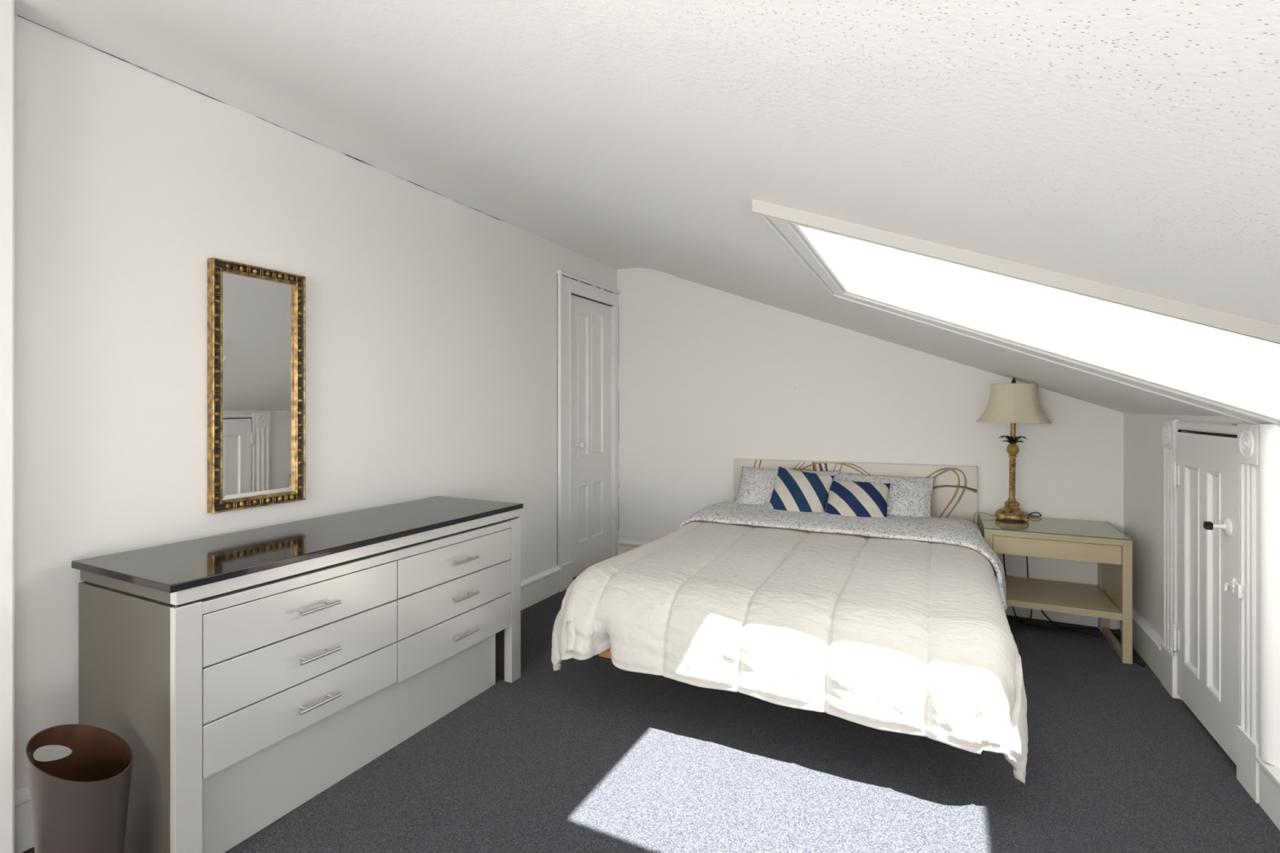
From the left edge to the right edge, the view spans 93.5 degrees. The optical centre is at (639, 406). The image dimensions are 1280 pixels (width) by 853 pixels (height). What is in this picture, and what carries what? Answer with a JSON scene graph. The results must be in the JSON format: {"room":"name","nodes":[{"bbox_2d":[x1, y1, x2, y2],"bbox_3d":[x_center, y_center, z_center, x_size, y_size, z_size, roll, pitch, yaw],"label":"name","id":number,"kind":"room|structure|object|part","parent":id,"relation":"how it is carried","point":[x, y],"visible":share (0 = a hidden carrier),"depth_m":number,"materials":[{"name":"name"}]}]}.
{"room":"bedroom","nodes":[
{"label":"bedroom","id":0,"kind":"room"},
{"bbox_2d":[0,0,14,852],"bbox_3d":[-2.350,-0.120,0.256,0.240,2.600,2.955,0,0,27],"label":"wall","id":1,"kind":"structure","parent":0,"point":[6,6],"depth_m":1.51,"materials":[{"name":"white paint"}]},
{"bbox_2d":[14,14,617,790],"bbox_3d":[-0.969,-0.120,3.144,0.165,2.600,3.445,0,0,27],"label":"wall","id":2,"kind":"structure","parent":0,"point":[431,317],"depth_m":1.99,"materials":[{"name":"white paint"}]},
{"bbox_2d":[207,257,305,513],"bbox_3d":[-1.360,-0.071,2.152,0.035,0.850,0.327,0,0,26],"label":"wall mirror","id":3,"kind":"object","parent":2,"relation":"attached to","point":[256,315],"visible":1,"depth_m":2.14,"materials":[{"name":"gold metal"}]},
{"bbox_2d":[222,271,293,500],"bbox_3d":[-1.364,-0.071,2.154,0.001,0.778,0.255,0,0,26],"label":"mirror glass","id":4,"kind":"object","parent":3,"relation":"attached to","point":[258,313],"depth_m":2.15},
{"bbox_2d":[14,565,560,852],"bbox_3d":[-1.086,1.097,2.704,0.030,0.165,2.553,0,0,27],"label":"baseboard","id":5,"kind":"structure","parent":2,"relation":"attached to","point":[535,588],"depth_m":3.48,"materials":[{"name":"white paint"}]},
{"bbox_2d":[556,270,620,591],"bbox_3d":[-0.354,0.153,4.203,0.096,2.054,0.800,0,0,27],"label":"door","id":6,"kind":"structure","parent":2,"relation":"in","point":[588,331],"depth_m":4.20,"materials":[{"name":"white paint"}]},
{"bbox_3d":[-0.400,0.260,4.069,0.058,0.044,0.044,0,0,27],"label":"knob","id":7,"kind":"part","parent":6,"relation":"part of","materials":[{"name":"white metal"}]},
{"bbox_2d":[14,0,1279,417],"bbox_3d":[-0.065,-0.648,0.983,3.996,1.843,6.900,0,0,27],"label":"ceiling","id":8,"kind":"structure","parent":0,"point":[1130,144],"depth_m":0.85,"materials":[{"name":"paint"}]},
{"bbox_2d":[751,199,1279,426],"bbox_3d":[1.065,-0.253,1.515,1.252,0.621,1.276,0,0,27],"label":"window","id":9,"kind":"structure","parent":8,"relation":"attached to","point":[788,224],"depth_m":1.69,"materials":[{"name":"white paint"}]},
{"bbox_3d":[1.052,-0.314,1.453,1.220,0.499,1.100,0,0,27],"label":"sash","id":10,"kind":"part","parent":9,"relation":"part of","materials":[{"name":"white paint"}]},
{"bbox_2d":[22,575,1279,852],"bbox_3d":[-0.193,1.240,1.103,3.660,0.120,6.800,0,0,27],"label":"floor","id":11,"kind":"structure","parent":0,"point":[591,755],"depth_m":1.91,"materials":[{"name":"carpet"}]},
{"bbox_2d":[26,724,133,852],"bbox_3d":[-1.283,0.962,1.384,0.180,0.437,0.180,0,0,27],"label":"waste bin","id":12,"kind":"object","parent":11,"relation":"on","point":[79,800],"visible":1,"depth_m":1.36,"materials":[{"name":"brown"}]},
{"bbox_2d":[71,496,523,852],"bbox_3d":[-1.022,0.801,2.136,0.530,0.757,1.349,0,0,27],"label":"dresser","id":13,"kind":"object","parent":11,"relation":"on","point":[245,675],"visible":0.98,"depth_m":1.72,"materials":[{"name":"white wood"}]},
{"bbox_3d":[-1.335,0.811,1.563,0.463,0.737,0.020,0,0,27],"label":"panel","id":14,"kind":"part","parent":13,"relation":"part of","materials":[{"name":"grey laminate"}]},
{"bbox_3d":[-0.972,0.861,1.773,0.044,0.131,0.596,0,0,27],"label":"drawer","id":15,"kind":"part","parent":13,"relation":"part of","materials":[{"name":"white wood"}]},
{"bbox_3d":[-0.972,0.722,1.773,0.044,0.138,0.596,0,0,27],"label":"drawer","id":16,"kind":"part","parent":13,"relation":"part of","materials":[{"name":"white wood"}]},
{"bbox_3d":[-0.972,0.584,1.773,0.044,0.130,0.596,0,0,27],"label":"drawer","id":17,"kind":"part","parent":13,"relation":"part of","materials":[{"name":"white wood"}]},
{"bbox_3d":[-0.937,0.861,1.753,0.036,0.011,0.124,0,0,27],"label":"handle","id":18,"kind":"part","parent":13,"relation":"part of","materials":[{"name":"silver metal"}]},
{"bbox_3d":[-0.937,0.722,1.753,0.036,0.011,0.124,0,0,27],"label":"handle","id":19,"kind":"part","parent":13,"relation":"part of","materials":[{"name":"silver metal"}]},
{"bbox_3d":[-0.937,0.584,1.753,0.036,0.011,0.124,0,0,27],"label":"handle","id":20,"kind":"part","parent":13,"relation":"part of","materials":[{"name":"silver metal"}]},
{"bbox_3d":[-0.879,1.058,2.043,0.008,0.244,1.163,0,0,27],"label":"plinth panel","id":21,"kind":"part","parent":13,"relation":"part of","materials":[{"name":"white wood"}]},
{"bbox_3d":[-0.703,0.865,2.311,0.044,0.139,0.598,0,0,27],"label":"drawer","id":22,"kind":"part","parent":13,"relation":"part of","materials":[{"name":"white wood"}]},
{"bbox_3d":[-0.703,0.722,2.311,0.044,0.138,0.598,0,0,27],"label":"drawer","id":23,"kind":"part","parent":13,"relation":"part of","materials":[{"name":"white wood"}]},
{"bbox_3d":[-0.703,0.584,2.311,0.044,0.130,0.598,0,0,27],"label":"drawer","id":24,"kind":"part","parent":13,"relation":"part of","materials":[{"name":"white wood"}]},
{"bbox_3d":[-0.668,0.865,2.291,0.036,0.011,0.124,0,0,27],"label":"handle","id":25,"kind":"part","parent":13,"relation":"part of","materials":[{"name":"silver metal"}]},
{"bbox_3d":[-0.668,0.722,2.291,0.036,0.011,0.124,0,0,27],"label":"handle","id":26,"kind":"part","parent":13,"relation":"part of","materials":[{"name":"silver metal"}]},
{"bbox_3d":[-0.668,0.584,2.291,0.036,0.011,0.124,0,0,27],"label":"handle","id":27,"kind":"part","parent":13,"relation":"part of","materials":[{"name":"silver metal"}]},
{"bbox_3d":[-0.755,0.811,2.732,0.454,0.737,0.020,0,0,27],"label":"panel","id":28,"kind":"part","parent":13,"relation":"part of","materials":[{"name":"grey laminate"}]},
{"bbox_2d":[599,458,977,658],"bbox_3d":[0.883,0.762,2.970,1.451,0.836,1.892,0,0,27],"label":"frame","id":29,"kind":"object","parent":11,"relation":"on","point":[954,494],"visible":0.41,"depth_m":3.56,"materials":[{"name":"beige wood"}]},
{"bbox_3d":[0.442,0.988,2.145,1.350,0.045,0.022,0,0,27],"label":"foot rail","id":30,"kind":"part","parent":29,"relation":"part of","materials":[{"name":"orange wood"}]},
{"bbox_3d":[1.298,0.642,3.798,1.451,0.596,0.040,0,0,27],"label":"headboard","id":31,"kind":"part","parent":29,"relation":"part of","materials":[{"name":"beige paint"}]},
{"bbox_2d":[753,459,977,518],"bbox_3d":[1.348,0.559,3.750,1.318,0.408,0.001,0,0,27],"label":"headboard","id":32,"kind":"object","parent":29,"relation":"attached to","point":[954,494],"depth_m":3.55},
{"bbox_3d":[0.853,0.849,2.967,1.320,0.249,1.820,0,0,27],"label":"mattress","id":33,"kind":"object","parent":29,"relation":"on","visible":0},
{"bbox_2d":[734,466,840,509],"bbox_3d":[0.903,0.550,3.759,0.630,0.294,0.327,0,0,25],"label":"pillow","id":34,"kind":"object","parent":33,"relation":"on","point":[757,486],"visible":0.25,"depth_m":3.79,"materials":[{"name":"fabric"}]},
{"bbox_2d":[551,520,1027,783],"bbox_3d":[0.641,0.871,2.655,1.694,0.452,1.421,0,0,27],"label":"duvet","id":35,"kind":"object","parent":33,"relation":"on","point":[913,637],"visible":0.96,"depth_m":2.11,"materials":[{"name":"white fabric"}]},
{"bbox_2d":[678,502,1007,609],"bbox_3d":[1.002,0.758,3.273,1.676,0.329,0.733,0,0,27],"label":"sheet","id":36,"kind":"object","parent":35,"relation":"on","point":[958,532],"visible":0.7,"depth_m":3.12,"materials":[{"name":"fabric"}]},
{"bbox_2d":[768,466,834,511],"bbox_3d":[0.934,0.525,3.530,0.360,0.319,0.210,0,0,32],"label":"throw cushion","id":37,"kind":"object","parent":36,"relation":"on","point":[793,490],"visible":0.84,"depth_m":3.49,"materials":[{"name":"blue fabric"}]},
{"bbox_2d":[826,480,890,517],"bbox_3d":[1.214,0.555,3.374,0.335,0.258,0.239,0,0,27],"label":"throw cushion","id":38,"kind":"object","parent":36,"relation":"on","point":[845,498],"visible":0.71,"depth_m":3.34,"materials":[{"name":"blue fabric"}]},
{"bbox_2d":[833,472,935,517],"bbox_3d":[1.386,0.558,3.517,0.603,0.300,0.327,0,0,28],"label":"pillow","id":39,"kind":"object","parent":33,"relation":"on","point":[907,496],"visible":0.38,"depth_m":3.44,"materials":[{"name":"fabric"}]},
{"bbox_2d":[1008,511,1041,621],"bbox_3d":[2.134,0.880,3.337,0.150,0.598,0.068,0,0,3],"label":"cable","id":40,"kind":"object","parent":11,"relation":"on","point":[1035,512],"visible":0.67,"depth_m":3.33,"materials":[{"name":"black plastic"}]},
{"bbox_2d":[978,513,1133,664],"bbox_3d":[2.101,0.894,3.107,0.592,0.572,0.494,0,0,27],"label":"nightstand","id":41,"kind":"object","parent":11,"relation":"on","point":[1099,542],"visible":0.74,"depth_m":2.94,"materials":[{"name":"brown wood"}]},
{"bbox_3d":[1.847,0.809,3.219,0.024,0.363,0.402,0,0,27],"label":"panel","id":42,"kind":"part","parent":41,"relation":"part of","materials":[{"name":"brown wood"}]},
{"bbox_3d":[1.750,0.904,3.026,0.036,0.553,0.030,0,0,27],"label":"leg","id":43,"kind":"part","parent":41,"relation":"part of","materials":[{"name":"brown wood"}]},
{"bbox_2d":[973,377,1052,523],"bbox_3d":[2.004,0.374,3.246,0.350,1.066,0.343,1,0,27],"label":"table lamp","id":44,"kind":"object","parent":41,"relation":"on","point":[1013,402],"visible":0.98,"depth_m":3.17,"materials":[{"name":"beige fabric"}]},
{"bbox_3d":[1.899,0.744,3.333,0.032,0.321,0.131,0,0,-24],"label":"cord","id":45,"kind":"part","parent":44,"relation":"part of","materials":[{"name":"gold metal"}]},
{"bbox_3d":[2.008,0.287,3.244,0.040,0.422,0.040,1,0,27],"label":"stem","id":46,"kind":"part","parent":44,"relation":"part of","materials":[{"name":"gold metal"}]},
{"bbox_3d":[2.010,0.181,3.244,0.127,0.048,0.127,1,0,27],"label":"crown","id":47,"kind":"part","parent":44,"relation":"part of","materials":[{"name":"brown metal"}]},
{"bbox_3d":[2.012,-0.020,3.243,0.343,0.203,0.343,1,0,27],"label":"lamp shade","id":48,"kind":"part","parent":44,"relation":"part of","materials":[{"name":"beige fabric"}]},
{"bbox_3d":[2.011,0.082,3.243,0.345,0.005,0.345,1,0,27],"label":"shade trim","id":49,"kind":"part","parent":44,"relation":"part of","materials":[{"name":"beige fabric"}]},
{"bbox_3d":[2.013,-0.121,3.242,0.216,0.005,0.216,1,0,27],"label":"shade trim","id":50,"kind":"part","parent":44,"relation":"part of","materials":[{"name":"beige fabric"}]},
{"bbox_2d":[1003,554,1098,637],"bbox_3d":[2.176,0.965,3.220,0.090,0.432,0.439,0,0,-40],"label":"cable","id":51,"kind":"object","parent":41,"relation":"hanging from","point":[1003,554],"visible":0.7,"depth_m":3.22,"materials":[{"name":"black plastic"}]},
{"bbox_3d":[2.101,0.671,3.108,0.590,0.117,0.492,0,0,27],"label":"panel","id":52,"kind":"part","parent":41,"relation":"part of","materials":[{"name":"brown wood"}]},
{"bbox_3d":[2.091,0.687,3.088,0.514,0.086,0.438,0,0,27],"label":"drawer","id":53,"kind":"part","parent":41,"relation":"part of","materials":[{"name":"brown wood"}]},
{"bbox_2d":[1004,575,1122,620],"bbox_3d":[2.102,0.969,3.109,0.520,0.032,0.490,0,0,27],"label":"shelf","id":54,"kind":"object","parent":41,"relation":"attached to","point":[1082,599],"depth_m":3.00,"materials":[{"name":"brown wood"}]},
{"bbox_3d":[2.446,0.904,3.177,0.036,0.553,0.060,0,0,27],"label":"leg","id":55,"kind":"part","parent":41,"relation":"part of","materials":[{"name":"brown wood"}]},
{"bbox_3d":[2.342,1.166,2.971,0.028,0.028,0.402,0,0,27],"label":"sled rail","id":56,"kind":"part","parent":41,"relation":"part of","materials":[{"name":"brown wood"}]},
{"bbox_3d":[2.342,0.809,2.971,0.024,0.363,0.402,0,0,27],"label":"panel","id":57,"kind":"part","parent":41,"relation":"part of","materials":[{"name":"brown wood"}]},
{"bbox_3d":[2.246,0.904,2.778,0.036,0.553,0.030,0,0,27],"label":"leg","id":58,"kind":"part","parent":41,"relation":"part of","materials":[{"name":"brown wood"}]},
{"bbox_2d":[1040,609,1145,667],"bbox_3d":[2.348,1.129,3.038,0.231,0.103,0.630,0,0,-7],"label":"cable","id":59,"kind":"object","parent":11,"relation":"on","point":[1134,652],"visible":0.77,"depth_m":3.18,"materials":[{"name":"black plastic"}]},
{"bbox_2d":[617,237,1157,628],"bbox_3d":[1.226,-0.120,3.938,3.340,2.600,0.140,0,0,27],"label":"wall","id":60,"kind":"structure","parent":0,"point":[856,397],"depth_m":3.91,"materials":[{"name":"white paint"}]},
{"bbox_2d":[617,539,1117,629],"bbox_3d":[1.179,1.066,3.866,3.020,0.228,0.030,0,0,27],"label":"baseboard","id":61,"kind":"structure","parent":60,"relation":"attached to","point":[624,545],"depth_m":3.33,"materials":[{"name":"white paint"}]},
{"bbox_2d":[1123,413,1252,639],"bbox_3d":[1.247,0.530,0.382,0.160,1.300,6.400,0,0,27],"label":"wall","id":62,"kind":"structure","parent":0,"point":[1143,451],"depth_m":2.83,"materials":[{"name":"white paint"}]},
{"bbox_2d":[1120,607,1163,680],"bbox_3d":[2.386,1.096,2.870,0.030,0.168,0.670,0,0,27],"label":"baseboard","id":63,"kind":"structure","parent":62,"relation":"attached to","point":[1146,642],"depth_m":2.76,"materials":[{"name":"white paint"}]},
{"bbox_2d":[1160,418,1259,804],"bbox_3d":[2.042,0.616,2.175,0.123,1.128,0.871,0,0,27],"label":"door","id":64,"kind":"structure","parent":62,"relation":"in","point":[1210,647],"depth_m":2.10,"materials":[{"name":"white paint"}]},
{"bbox_2d":[1256,755,1279,830],"bbox_3d":[0.785,1.100,-0.329,0.030,0.160,4.715,0,0,27],"label":"baseboard","id":65,"kind":"structure","parent":62,"relation":"attached to","point":[1269,775],"depth_m":1.72,"materials":[{"name":"white paint"}]},
{"bbox_2d":[1258,423,1279,765],"bbox_3d":[1.824,0.537,1.750,0.032,0.975,0.072,0,0,27],"label":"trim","id":66,"kind":"structure","parent":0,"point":[1268,434],"depth_m":1.73,"materials":[{"name":"white paint"}]}
]}

